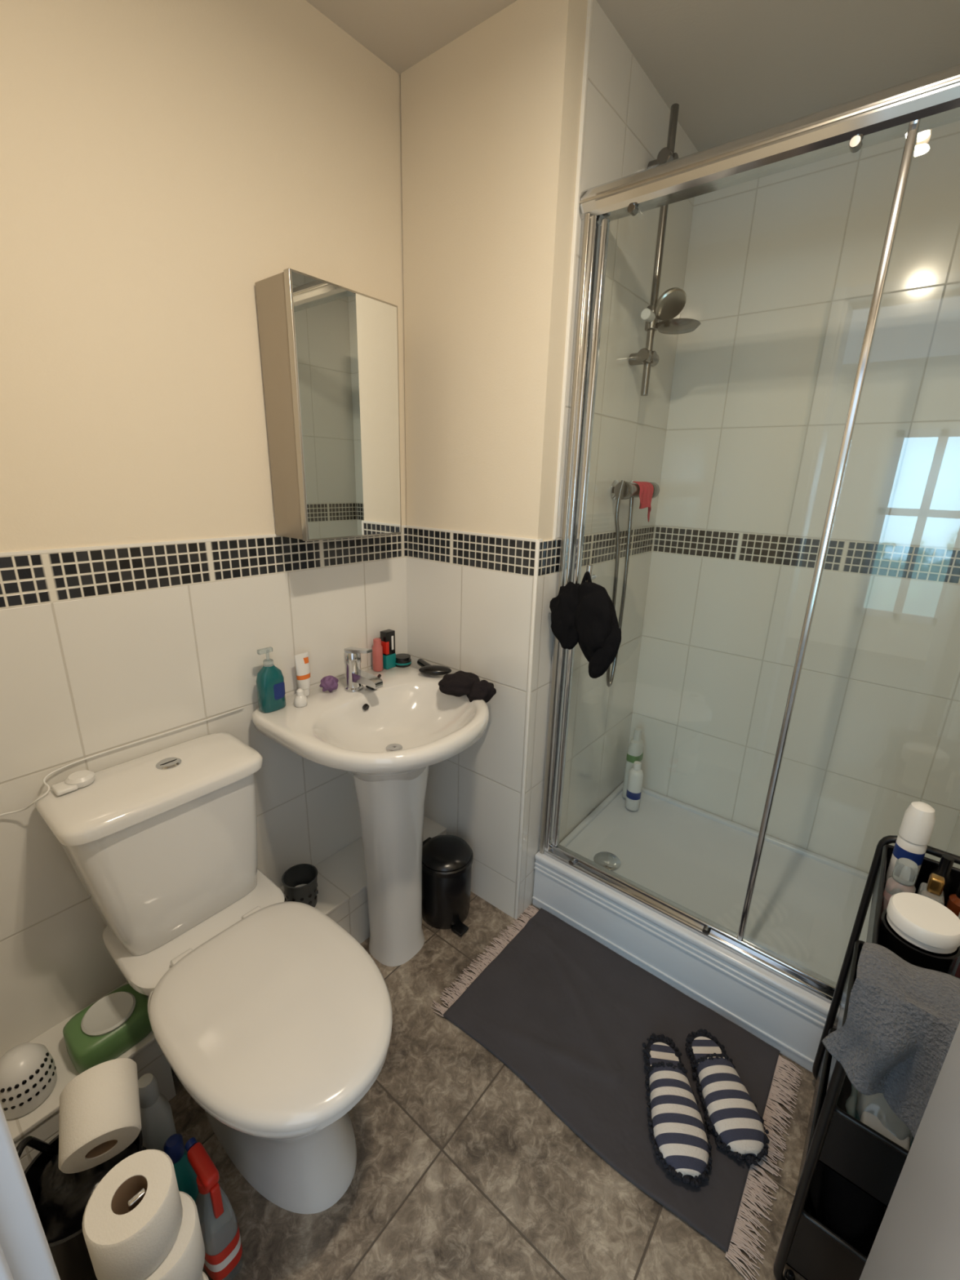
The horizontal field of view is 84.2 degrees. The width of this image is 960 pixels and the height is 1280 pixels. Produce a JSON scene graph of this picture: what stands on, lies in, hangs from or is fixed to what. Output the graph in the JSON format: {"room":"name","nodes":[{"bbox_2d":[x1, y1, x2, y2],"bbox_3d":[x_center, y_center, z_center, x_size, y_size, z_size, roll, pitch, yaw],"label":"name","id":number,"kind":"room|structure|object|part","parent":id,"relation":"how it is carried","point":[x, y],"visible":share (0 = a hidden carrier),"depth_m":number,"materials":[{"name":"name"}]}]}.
{"room":"bathroom","nodes":[
{"label":"bathroom","id":0,"kind":"room"},
{"bbox_2d":[0,0,407,1058],"bbox_3d":[-0.663,-0.188,1.250,0.101,2.350,1.440,15,21,37],"label":"wall","id":1,"kind":"structure","parent":0,"point":[162,161],"depth_m":1.09,"materials":[{"name":"beige paint"}]},
{"bbox_2d":[254,267,401,541],"bbox_3d":[-0.358,-0.543,1.323,0.138,0.556,0.301,15,21,37],"label":"upper cabinet","id":2,"kind":"object","parent":1,"relation":"attached to","point":[329,351],"visible":1,"depth_m":1.25,"materials":[{"name":"beige"}]},
{"bbox_2d":[168,891,816,1279],"bbox_3d":[0.196,1.036,1.430,1.640,0.050,2.110,15,21,37],"label":"floor","id":3,"kind":"structure","parent":0,"point":[463,1171],"depth_m":1.08,"materials":[{"name":"tile"}]},
{"bbox_2d":[15,1130,146,1279],"bbox_3d":[-0.669,0.965,0.907,0.182,0.346,0.182,15,21,37],"label":"basket","id":4,"kind":"object","parent":3,"relation":"on","point":[60,1199],"visible":0.39,"depth_m":0.85,"materials":[{"name":"black plastic"}]},
{"bbox_3d":[-0.729,0.854,0.858,0.020,0.108,0.111,-2,17,-10],"label":"bin handle","id":5,"kind":"part","parent":4,"relation":"part of","materials":[{"name":"black plastic"}]},
{"bbox_2d":[58,1057,141,1173],"bbox_3d":[-0.640,0.798,0.896,0.110,0.133,0.131,-9,20,-32],"label":"toilet roll","id":6,"kind":"object","parent":4,"relation":"on","point":[100,1117],"visible":1,"depth_m":0.87,"materials":[{"name":"white paper"}]},
{"bbox_2d":[5,981,176,1171],"bbox_3d":[-0.868,0.966,1.131,0.195,0.203,0.315,15,21,37],"label":"pipe boxing","id":7,"kind":"object","parent":3,"relation":"on","point":[42,1123],"visible":0.12,"depth_m":1.10,"materials":[{"name":"tile"}]},
{"bbox_2d":[0,1042,57,1119],"bbox_3d":[-0.881,0.835,1.021,0.097,0.108,0.096,15,21,37],"label":"air freshener","id":8,"kind":"object","parent":7,"relation":"on","point":[28,1071],"visible":0.98,"depth_m":1.00,"materials":[{"name":"white plastic"}]},
{"bbox_2d":[62,983,151,1073],"bbox_3d":[-0.791,0.820,1.135,0.120,0.076,0.146,15,21,37],"label":"pack","id":9,"kind":"object","parent":7,"relation":"on","point":[103,1031],"visible":0.88,"depth_m":1.11,"materials":[{"name":"green plastic"}]},
{"bbox_2d":[82,1149,208,1279],"bbox_3d":[-0.490,0.973,0.809,0.131,0.396,0.110,1,17,-2],"label":"rolls","id":10,"kind":"object","parent":3,"relation":"on","point":[138,1224],"visible":1,"depth_m":0.75,"materials":[{"name":"white paper"}]},
{"bbox_2d":[137,1073,176,1151],"bbox_3d":[-0.642,0.964,1.051,0.068,0.264,0.058,15,21,37],"label":"bottle","id":11,"kind":"object","parent":3,"relation":"on","point":[157,1124],"visible":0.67,"depth_m":1.02,"materials":[{"name":"grey plastic"}]},
{"bbox_2d":[163,1133,198,1201],"bbox_3d":[-0.561,1.010,0.996,0.066,0.212,0.050,15,21,37],"label":"bottle","id":12,"kind":"object","parent":3,"relation":"on","point":[174,1147],"visible":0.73,"depth_m":0.97,"materials":[{"name":"teal plastic"}]},
{"bbox_2d":[35,732,392,1213],"bbox_3d":[-0.487,0.694,1.075,0.734,0.775,0.388,15,21,37],"label":"toilet","id":13,"kind":"object","parent":3,"relation":"on","point":[270,1015],"visible":1,"depth_m":1.03,"materials":[{"name":"white ceramic"}]},
{"bbox_2d":[0,706,243,816],"bbox_3d":[-0.775,0.288,1.118,0.071,0.094,0.620,15,21,37],"label":"cable","id":14,"kind":"object","parent":13,"relation":"on","point":[80,779],"visible":1,"depth_m":1.05,"materials":[{"name":"white plastic"}]},
{"bbox_3d":[-0.679,0.293,1.122,0.216,0.037,0.386,15,21,37],"label":"cistern lid","id":15,"kind":"part","parent":13,"relation":"part of","materials":[{"name":"white ceramic"}]},
{"bbox_3d":[-0.419,0.889,1.094,0.525,0.395,0.336,15,21,37],"label":"bowl","id":16,"kind":"part","parent":13,"relation":"part of","materials":[{"name":"white ceramic"}]},
{"bbox_3d":[-0.373,0.676,0.996,0.470,0.030,0.356,15,21,37],"label":"lid","id":17,"kind":"part","parent":13,"relation":"part of","materials":[{"name":"white plastic"}]},
{"bbox_3d":[-0.374,0.700,1.004,0.461,0.018,0.349,15,21,37],"label":"seat","id":18,"kind":"part","parent":13,"relation":"part of","materials":[{"name":"white plastic"}]},
{"bbox_2d":[184,1137,243,1279],"bbox_3d":[-0.473,1.006,0.937,0.100,0.260,0.059,15,21,37],"label":"spray bottle","id":19,"kind":"object","parent":3,"relation":"on","point":[224,1255],"visible":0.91,"depth_m":0.91,"materials":[{"name":"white plastic"}]},
{"bbox_2d":[279,815,446,943],"bbox_3d":[-0.379,0.799,1.718,0.187,0.203,0.600,15,21,37],"label":"pipe boxing","id":20,"kind":"object","parent":3,"relation":"on","point":[342,895],"visible":0.29,"depth_m":1.61,"materials":[{"name":"tile"}]},
{"bbox_2d":[281,863,318,906],"bbox_3d":[-0.504,0.705,1.496,0.096,0.100,0.096,15,21,37],"label":"candle holder","id":21,"kind":"object","parent":20,"relation":"on","point":[300,882],"visible":0.88,"depth_m":1.49,"materials":[{"name":"grey metal"}]},
{"bbox_2d":[252,666,488,966],"bbox_3d":[-0.253,0.555,1.520,0.516,0.793,0.528,15,21,37],"label":"pedestal sink","id":22,"kind":"object","parent":3,"relation":"on","point":[388,737],"visible":0.96,"depth_m":1.45,"materials":[{"name":"white ceramic"}]},
{"bbox_2d":[256,646,285,712],"bbox_3d":[-0.534,0.098,1.350,0.045,0.164,0.066,15,21,37],"label":"soap bottle","id":23,"kind":"object","parent":22,"relation":"on","point":[270,685],"visible":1,"depth_m":1.34,"materials":[{"name":"teal plastic"}]},
{"bbox_3d":[-0.532,0.039,1.331,0.008,0.028,0.008,15,21,37],"label":"stem","id":24,"kind":"part","parent":23,"relation":"part of","materials":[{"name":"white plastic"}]},
{"bbox_2d":[293,688,307,706],"bbox_3d":[-0.470,0.149,1.391,0.034,0.045,0.034,15,21,37],"label":"pump bottle","id":25,"kind":"object","parent":22,"relation":"on","point":[300,700],"visible":1,"depth_m":1.38,"materials":[{"name":"white plastic"}]},
{"bbox_2d":[294,652,310,696],"bbox_3d":[-0.480,0.094,1.444,0.034,0.120,0.032,-2,17,-10],"label":"tube","id":26,"kind":"object","parent":22,"relation":"on","point":[302,660],"visible":0.86,"depth_m":1.43,"materials":[{"name":"white plastic"}]},
{"bbox_2d":[296,672,310,679],"bbox_3d":[-0.480,0.098,1.445,0.026,0.012,0.041,15,21,37],"label":"print","id":27,"kind":"object","parent":26,"relation":"on","point":[300,676],"depth_m":1.43,"materials":[{"name":"orange"}]},
{"bbox_2d":[303,657,308,663],"bbox_3d":[-0.474,0.054,1.438,0.016,0.016,0.021,15,21,37],"label":"print","id":28,"kind":"object","parent":26,"relation":"on","point":[305,659],"depth_m":1.43,"materials":[{"name":"orange"}]},
{"bbox_2d":[319,675,338,692],"bbox_3d":[-0.422,0.122,1.485,0.047,0.048,0.055,15,21,37],"label":"sponge","id":29,"kind":"object","parent":22,"relation":"on","point":[330,683],"visible":1,"depth_m":1.47,"materials":[{"name":"purple plastic"}]},
{"bbox_2d":[343,646,382,692],"bbox_3d":[-0.325,0.084,1.471,0.136,0.133,0.052,15,21,37],"label":"mixer tap","id":30,"kind":"object","parent":22,"relation":"on","point":[355,677],"visible":1,"depth_m":1.47,"materials":[{"name":"silver metal"}]},
{"bbox_3d":[-0.335,0.030,1.464,0.095,0.027,0.024,15,21,37],"label":"lever","id":31,"kind":"part","parent":30,"relation":"part of","materials":[{"name":"silver metal"}]},
{"bbox_3d":[-0.314,0.110,1.469,0.105,0.028,0.032,15,21,37],"label":"spout","id":32,"kind":"part","parent":30,"relation":"part of","materials":[{"name":"silver metal"}]},
{"bbox_2d":[252,666,488,782],"bbox_3d":[-0.245,0.268,1.432,0.516,0.193,0.528,15,21,37],"label":"basin","id":33,"kind":"object","parent":22,"relation":"in","point":[393,731],"depth_m":1.41,"materials":[{"name":"white ceramic"}]},
{"bbox_2d":[365,674,381,689],"bbox_3d":[-0.311,0.122,1.545,0.035,0.014,0.095,1,17,-3],"label":"razor","id":34,"kind":"object","parent":22,"relation":"on","point":[379,675],"visible":0.37,"depth_m":1.51,"materials":[{"name":"black plastic"}]},
{"bbox_2d":[372,638,382,671],"bbox_3d":[-0.318,0.045,1.647,0.032,0.102,0.032,15,21,37],"label":"lotion bottle","id":35,"kind":"object","parent":22,"relation":"on","point":[377,649],"visible":1,"depth_m":1.64,"materials":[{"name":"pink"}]},
{"bbox_2d":[380,629,395,669],"bbox_3d":[-0.290,0.029,1.673,0.030,0.120,0.040,15,21,37],"label":"carton","id":36,"kind":"object","parent":22,"relation":"on","point":[387,637],"visible":0.89,"depth_m":1.66,"materials":[{"name":"teal"}]},
{"bbox_2d":[395,653,411,667],"bbox_3d":[-0.250,0.065,1.710,0.057,0.031,0.057,15,21,37],"label":"tin","id":37,"kind":"object","parent":22,"relation":"on","point":[402,660],"visible":0.88,"depth_m":1.69,"materials":[{"name":"black plastic"}]},
{"bbox_2d":[417,658,451,675],"bbox_3d":[-0.159,0.087,1.644,0.146,0.031,0.082,15,21,37],"label":"brush","id":38,"kind":"object","parent":22,"relation":"on","point":[427,668],"visible":0.99,"depth_m":1.61,"materials":[{"name":"black plastic"}]},
{"bbox_3d":[-0.172,0.080,1.672,0.022,0.028,0.089,-7,19,-27],"label":"brush handle","id":39,"kind":"part","parent":38,"relation":"part of","materials":[{"name":"black plastic"}]},
{"bbox_2d":[438,671,496,702],"bbox_3d":[-0.041,0.135,1.512,0.157,0.076,0.137,15,21,37],"label":"washcloth","id":40,"kind":"object","parent":22,"relation":"on","point":[460,683],"visible":0.96,"depth_m":1.48,"materials":[{"name":"black fabric"}]},
{"bbox_2d":[422,835,473,936],"bbox_3d":[-0.104,0.781,1.720,0.203,0.252,0.176,15,21,37],"label":"pedal bin","id":41,"kind":"object","parent":3,"relation":"on","point":[446,860],"visible":0.89,"depth_m":1.66,"materials":[{"name":"black metal"}]},
{"bbox_3d":[-0.109,0.673,1.694,0.166,0.030,0.166,15,21,37],"label":"lid","id":42,"kind":"part","parent":41,"relation":"part of","materials":[{"name":"black plastic"}]},
{"bbox_2d":[431,905,802,1279],"bbox_3d":[0.329,1.019,1.373,0.824,0.018,0.493,15,21,37],"label":"bath mat","id":43,"kind":"object","parent":3,"relation":"on","point":[566,1013],"visible":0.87,"depth_m":1.34,"materials":[{"name":"grey fabric"}]},
{"bbox_2d":[642,1033,712,1186],"bbox_3d":[0.442,1.034,1.203,0.128,0.064,0.303,5,17,10],"label":"slipper","id":44,"kind":"object","parent":43,"relation":"on","point":[680,1138],"visible":1,"depth_m":1.15,"materials":[{"name":"black"}]},
{"bbox_2d":[684,1028,769,1165],"bbox_3d":[0.565,1.030,1.229,0.129,0.063,0.280,2,17,2],"label":"slipper","id":45,"kind":"object","parent":43,"relation":"on","point":[735,1121],"visible":1,"depth_m":1.18,"materials":[{"name":"black"}]},
{"bbox_2d":[532,782,872,1072],"bbox_3d":[0.791,0.827,1.723,1.018,0.209,0.707,15,21,37],"label":"shower tray","id":46,"kind":"object","parent":3,"relation":"on","point":[805,904],"visible":0.59,"depth_m":1.65,"materials":[{"name":"white plastic"}]},
{"bbox_2d":[622,727,643,798],"bbox_3d":[0.618,0.494,2.131,0.053,0.300,0.075,15,21,37],"label":"shampoo bottle","id":47,"kind":"object","parent":46,"relation":"on","point":[635,749],"visible":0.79,"depth_m":2.09,"materials":[{"name":"white plastic"}]},
{"bbox_2d":[625,760,643,810],"bbox_3d":[0.603,0.566,2.070,0.055,0.198,0.055,15,21,37],"label":"bottle","id":48,"kind":"object","parent":46,"relation":"on","point":[633,792],"visible":1,"depth_m":2.05,"materials":[{"name":"white plastic"}]},
{"bbox_3d":[0.580,0.910,1.474,1.016,0.185,0.020,15,21,37],"label":"panel","id":49,"kind":"part","parent":46,"relation":"part of","materials":[{"name":"white plastic"}]},
{"bbox_3d":[0.813,0.784,1.736,1.015,0.012,0.640,15,21,37],"label":"tray dish","id":50,"kind":"part","parent":46,"relation":"part of","materials":[{"name":"white plastic"}]},
{"bbox_2d":[537,63,959,1007],"bbox_3d":[0.600,-0.064,1.169,1.020,1.807,0.119,15,21,37],"label":"shower enclosure","id":51,"kind":"object","parent":46,"relation":"on","point":[908,108],"depth_m":1.24,"materials":[{"name":"silver metal"}]},
{"bbox_3d":[0.239,-0.067,1.440,0.112,0.189,0.056,15,21,37],"label":"crown","id":52,"kind":"part","parent":51,"relation":"part of","materials":[{"name":"black fabric"}]},
{"bbox_3d":[0.279,-0.040,1.410,0.220,0.276,0.066,15,21,37],"label":"baseball cap","id":53,"kind":"part","parent":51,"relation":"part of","materials":[{"name":"black fabric"}]},
{"bbox_3d":[0.289,-0.162,1.411,0.016,0.075,0.016,15,21,37],"label":"knob post","id":54,"kind":"part","parent":51,"relation":"part of","materials":[{"name":"silver metal"}]},
{"bbox_3d":[0.298,-0.043,1.393,0.140,0.215,0.066,15,21,37],"label":"crown","id":55,"kind":"part","parent":51,"relation":"part of","materials":[{"name":"black fabric"}]},
{"bbox_3d":[0.599,0.784,1.458,1.020,0.017,0.044,15,21,37],"label":"rail","id":56,"kind":"part","parent":51,"relation":"part of","materials":[{"name":"silver metal"}]},
{"bbox_3d":[0.643,-0.906,0.937,1.020,0.058,0.058,15,21,37],"label":"head rail","id":57,"kind":"part","parent":51,"relation":"part of","materials":[{"name":"silver metal"}]},
{"bbox_2d":[773,835,959,1279],"bbox_3d":[0.725,0.789,0.962,0.165,0.722,0.445,15,21,37],"label":"storage cart","id":58,"kind":"object","parent":3,"relation":"on","point":[859,1153],"visible":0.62,"depth_m":0.88,"materials":[{"name":"black metal"}]},
{"bbox_3d":[0.551,1.135,0.945,0.010,0.027,0.010,15,21,37],"label":"caster stem","id":59,"kind":"part","parent":58,"relation":"part of","materials":[{"name":"black metal"}]},
{"bbox_3d":[0.590,0.822,0.797,0.165,0.695,0.015,15,21,37],"label":"frame","id":60,"kind":"part","parent":58,"relation":"part of","materials":[{"name":"black metal"}]},
{"bbox_2d":[795,1048,825,1190],"bbox_3d":[0.665,0.987,1.068,0.003,0.140,0.406,15,21,37],"label":"shelf","id":61,"kind":"object","parent":58,"relation":"attached to","point":[819,1065],"depth_m":1.09,"materials":[{"name":"black plastic"}]},
{"bbox_2d":[818,1051,831,1078],"bbox_3d":[0.846,0.958,1.177,0.142,0.140,0.003,15,21,37],"label":"shelf","id":62,"kind":"object","parent":58,"relation":"attached to","point":[820,1053],"depth_m":1.22,"materials":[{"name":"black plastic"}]},
{"bbox_2d":[786,1214,865,1279],"bbox_3d":[0.593,1.043,0.876,0.142,0.140,0.003,15,21,37],"label":"shelf","id":63,"kind":"object","parent":58,"relation":"attached to","point":[815,1252],"depth_m":0.89,"materials":[{"name":"black plastic"}]},
{"bbox_2d":[786,1074,886,1279],"bbox_3d":[0.717,1.066,1.047,0.142,0.003,0.406,15,21,37],"label":"shelf","id":64,"kind":"object","parent":58,"relation":"attached to","point":[808,1207],"depth_m":1.01,"materials":[{"name":"black plastic"}]},
{"bbox_2d":[826,955,853,1092],"bbox_3d":[0.672,0.738,0.992,0.003,0.120,0.406,15,21,37],"label":"shelf","id":65,"kind":"object","parent":58,"relation":"attached to","point":[845,980],"depth_m":1.06,"materials":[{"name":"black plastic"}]},
{"bbox_2d":[818,986,886,1206],"bbox_3d":[0.725,0.808,0.968,0.142,0.003,0.406,15,21,37],"label":"shelf","id":66,"kind":"object","parent":58,"relation":"attached to","point":[846,1091],"depth_m":0.84,"materials":[{"name":"black plastic"}]},
{"bbox_2d":[847,944,862,985],"bbox_3d":[0.853,0.710,1.101,0.142,0.120,0.003,15,21,37],"label":"shelf","id":67,"kind":"object","parent":58,"relation":"attached to","point":[850,947],"depth_m":1.14,"materials":[{"name":"black metal"}]},
{"bbox_2d":[818,1111,906,1207],"bbox_3d":[0.599,0.795,0.800,0.142,0.120,0.003,15,21,37],"label":"shelf","id":68,"kind":"object","parent":58,"relation":"attached to","point":[859,1153],"depth_m":0.81,"materials":[{"name":"black plastic"}]},
{"bbox_2d":[866,858,881,942],"bbox_3d":[0.679,0.494,0.917,0.003,0.090,0.406,15,21,37],"label":"shelf","id":69,"kind":"object","parent":58,"relation":"attached to","point":[874,877],"depth_m":0.95,"materials":[{"name":"black metal"}]},
{"bbox_2d":[844,1084,914,1151],"bbox_3d":[0.650,0.773,0.860,0.096,0.119,0.137,15,21,37],"label":"packet","id":70,"kind":"object","parent":58,"relation":"on","point":[873,1111],"visible":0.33,"depth_m":0.83,"materials":[{"name":"white plastic"}]},
{"bbox_3d":[0.861,0.731,1.119,0.165,0.695,0.015,15,21,37],"label":"frame","id":71,"kind":"part","parent":58,"relation":"part of","materials":[{"name":"black metal"}]},
{"bbox_2d":[821,942,959,1138],"bbox_3d":[0.598,0.572,0.739,0.192,0.217,0.137,15,21,37],"label":"towel","id":72,"kind":"object","parent":58,"relation":"on","point":[895,1039],"visible":0.81,"depth_m":0.72,"materials":[{"name":"grey fabric"}]},
{"bbox_2d":[880,857,919,924],"bbox_3d":[0.747,0.456,0.949,0.040,0.141,0.040,15,21,37],"label":"bottle","id":73,"kind":"object","parent":58,"relation":"on","point":[905,871],"visible":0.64,"depth_m":0.93,"materials":[{"name":"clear plastic"}]},
{"bbox_2d":[883,801,935,892],"bbox_3d":[0.807,0.403,1.000,0.045,0.216,0.045,15,21,37],"label":"deodorant spray","id":74,"kind":"object","parent":58,"relation":"on","point":[918,820],"visible":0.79,"depth_m":0.97,"materials":[{"name":"white plastic"}]},
{"bbox_2d":[875,848,959,906],"bbox_3d":[0.859,0.466,1.027,0.142,0.090,0.003,15,21,37],"label":"shelf","id":75,"kind":"object","parent":58,"relation":"attached to","point":[928,864],"depth_m":1.02,"materials":[{"name":"black metal"}]},
{"bbox_2d":[877,908,959,974],"bbox_3d":[0.692,0.506,0.850,0.100,0.100,0.100,15,21,37],"label":"jar","id":76,"kind":"object","parent":58,"relation":"on","point":[888,938],"visible":0.24,"depth_m":0.81,"materials":[{"name":"black plastic"}]},
{"bbox_2d":[886,892,959,953],"bbox_3d":[0.693,0.440,0.830,0.092,0.037,0.092,15,21,37],"label":"lid","id":77,"kind":"object","parent":76,"relation":"on","point":[924,922],"visible":1,"depth_m":0.81,"materials":[{"name":"white plastic"}]},
{"bbox_2d":[917,873,945,905],"bbox_3d":[0.796,0.470,0.943,0.033,0.120,0.045,15,21,37],"label":"perfume bottle","id":78,"kind":"object","parent":58,"relation":"on","point":[933,889],"visible":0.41,"depth_m":0.92,"materials":[{"name":"clear glass"}]},
{"bbox_3d":[0.795,0.485,0.947,0.033,0.090,0.045,15,21,37],"label":"glass","id":79,"kind":"part","parent":78,"relation":"part of","materials":[{"name":"clear glass"}]},
{"bbox_2d":[931,853,955,902],"bbox_3d":[0.846,0.455,0.980,0.030,0.130,0.030,15,21,37],"label":"lotion bottle","id":80,"kind":"object","parent":58,"relation":"on","point":[946,862],"visible":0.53,"depth_m":0.96,"materials":[{"name":"black plastic"}]},
{"bbox_2d":[945,881,959,916],"bbox_3d":[0.841,0.472,0.929,0.038,0.127,0.038,15,21,37],"label":"perfume bottle","id":81,"kind":"object","parent":58,"relation":"on","point":[953,904],"visible":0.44,"depth_m":0.92,"materials":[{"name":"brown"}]},
{"bbox_3d":[0.840,0.490,0.934,0.038,0.090,0.038,15,21,37],"label":"glass","id":82,"kind":"part","parent":81,"relation":"part of","materials":[{"name":"brown glass"}]},
{"bbox_2d":[951,955,959,978],"bbox_3d":[0.766,0.507,0.837,0.026,0.110,0.026,15,21,37],"label":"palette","id":83,"kind":"object","parent":58,"relation":"on","point":[956,971],"visible":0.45,"depth_m":0.84,"materials":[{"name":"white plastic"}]},
{"bbox_2d":[400,0,697,919],"bbox_3d":[0.238,-0.353,1.869,0.498,2.350,0.892,15,21,37],"label":"wall","id":84,"kind":"structure","parent":0,"point":[505,126],"depth_m":1.43,"materials":[{"name":"beige paint"}]},
{"bbox_2d":[606,652,617,686],"bbox_3d":[0.400,0.093,1.754,0.075,0.109,0.070,15,21,37],"label":"shower hose","id":85,"kind":"object","parent":84,"relation":"attached to","point":[609,679],"depth_m":1.75,"materials":[{"name":"silver metal"}]},
{"bbox_2d":[610,480,639,629],"bbox_3d":[0.389,-0.248,1.624,0.075,0.460,0.198,15,21,37],"label":"shower valve","id":86,"kind":"object","parent":84,"relation":"attached to","point":[624,490],"depth_m":1.63,"materials":[{"name":"silver metal"}]},
{"bbox_3d":[0.432,-0.448,1.593,0.052,0.052,0.041,15,21,37],"label":"knob","id":87,"kind":"part","parent":86,"relation":"part of","materials":[{"name":"silver metal"}]},
{"bbox_2d":[632,481,653,521],"bbox_3d":[0.513,-0.433,1.671,0.039,0.125,0.113,15,21,37],"label":"cloth","id":88,"kind":"object","parent":86,"relation":"hanging from","point":[646,489],"visible":1,"depth_m":1.66,"materials":[{"name":"red"}]},
{"bbox_3d":[0.558,-0.491,1.743,0.052,0.052,0.041,15,21,37],"label":"knob","id":89,"kind":"part","parent":86,"relation":"part of","materials":[{"name":"silver metal"}]},
{"bbox_2d":[628,103,701,395],"bbox_3d":[0.536,-1.040,1.456,0.182,0.680,0.124,-2,17,-11],"label":"shower riser","id":90,"kind":"object","parent":84,"relation":"attached to","point":[670,304],"visible":0.92,"depth_m":1.46,"materials":[{"name":"silver metal"}]},
{"bbox_3d":[0.480,-0.905,1.490,0.028,0.028,0.080,15,21,37],"label":"slider knob","id":91,"kind":"part","parent":90,"relation":"part of","materials":[{"name":"white plastic"}]},
{"bbox_3d":[0.490,-1.041,1.457,0.020,0.680,0.020,15,21,37],"label":"riser rail","id":92,"kind":"part","parent":90,"relation":"part of","materials":[{"name":"silver metal"}]},
{"bbox_3d":[0.560,-0.886,1.509,0.124,0.018,0.124,15,21,37],"label":"soap dish","id":93,"kind":"part","parent":90,"relation":"part of","materials":[{"name":"silver metal"}]},
{"bbox_2d":[305,0,959,151],"bbox_3d":[0.246,-1.254,0.713,1.760,0.050,2.270,15,21,37],"label":"ceiling","id":94,"kind":"structure","parent":0,"point":[734,69],"depth_m":1.23,"materials":[{"name":"beige paint"}]},
{"bbox_2d":[628,120,959,873],"bbox_3d":[1.076,-0.282,1.714,1.226,2.350,0.100,15,21,37],"label":"wall","id":95,"kind":"structure","parent":0,"point":[782,268],"depth_m":1.64,"materials":[{"name":"white tile"}]},
{"bbox_2d":[946,811,959,868],"bbox_3d":[0.844,0.058,0.582,0.100,2.350,2.230,15,21,37],"label":"wall","id":96,"kind":"structure","parent":0,"point":[953,846],"depth_m":1.54,"materials":[{"name":"white tile"}]},
{"bbox_3d":[-0.494,0.108,0.297,1.620,2.350,0.100,15,21,37],"label":"wall","id":97,"kind":"structure","parent":0,"visible":0},
{"bbox_2d":[0,1244,13,1279],"bbox_3d":[-0.365,0.282,0.251,0.014,2.050,0.160,15,21,37],"label":"door frame","id":98,"kind":"object","parent":97,"relation":"attached to","point":[5,1272],"visible":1,"depth_m":0.35,"materials":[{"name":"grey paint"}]},
{"bbox_2d":[0,1102,60,1279],"bbox_3d":[-0.379,0.256,0.268,0.043,2.090,0.180,15,21,37],"label":"door frame","id":99,"kind":"structure","parent":97,"relation":"attached to","point":[24,1243],"depth_m":0.36,"materials":[{"name":"grey paint"}]},
{"bbox_2d":[859,1022,959,1279],"bbox_3d":[0.302,0.309,0.238,0.040,2.018,0.648,15,21,37],"label":"door leaf","id":100,"kind":"structure","parent":97,"relation":"in","point":[917,1237],"depth_m":0.51,"materials":[{"name":"grey paint"}]}
]}

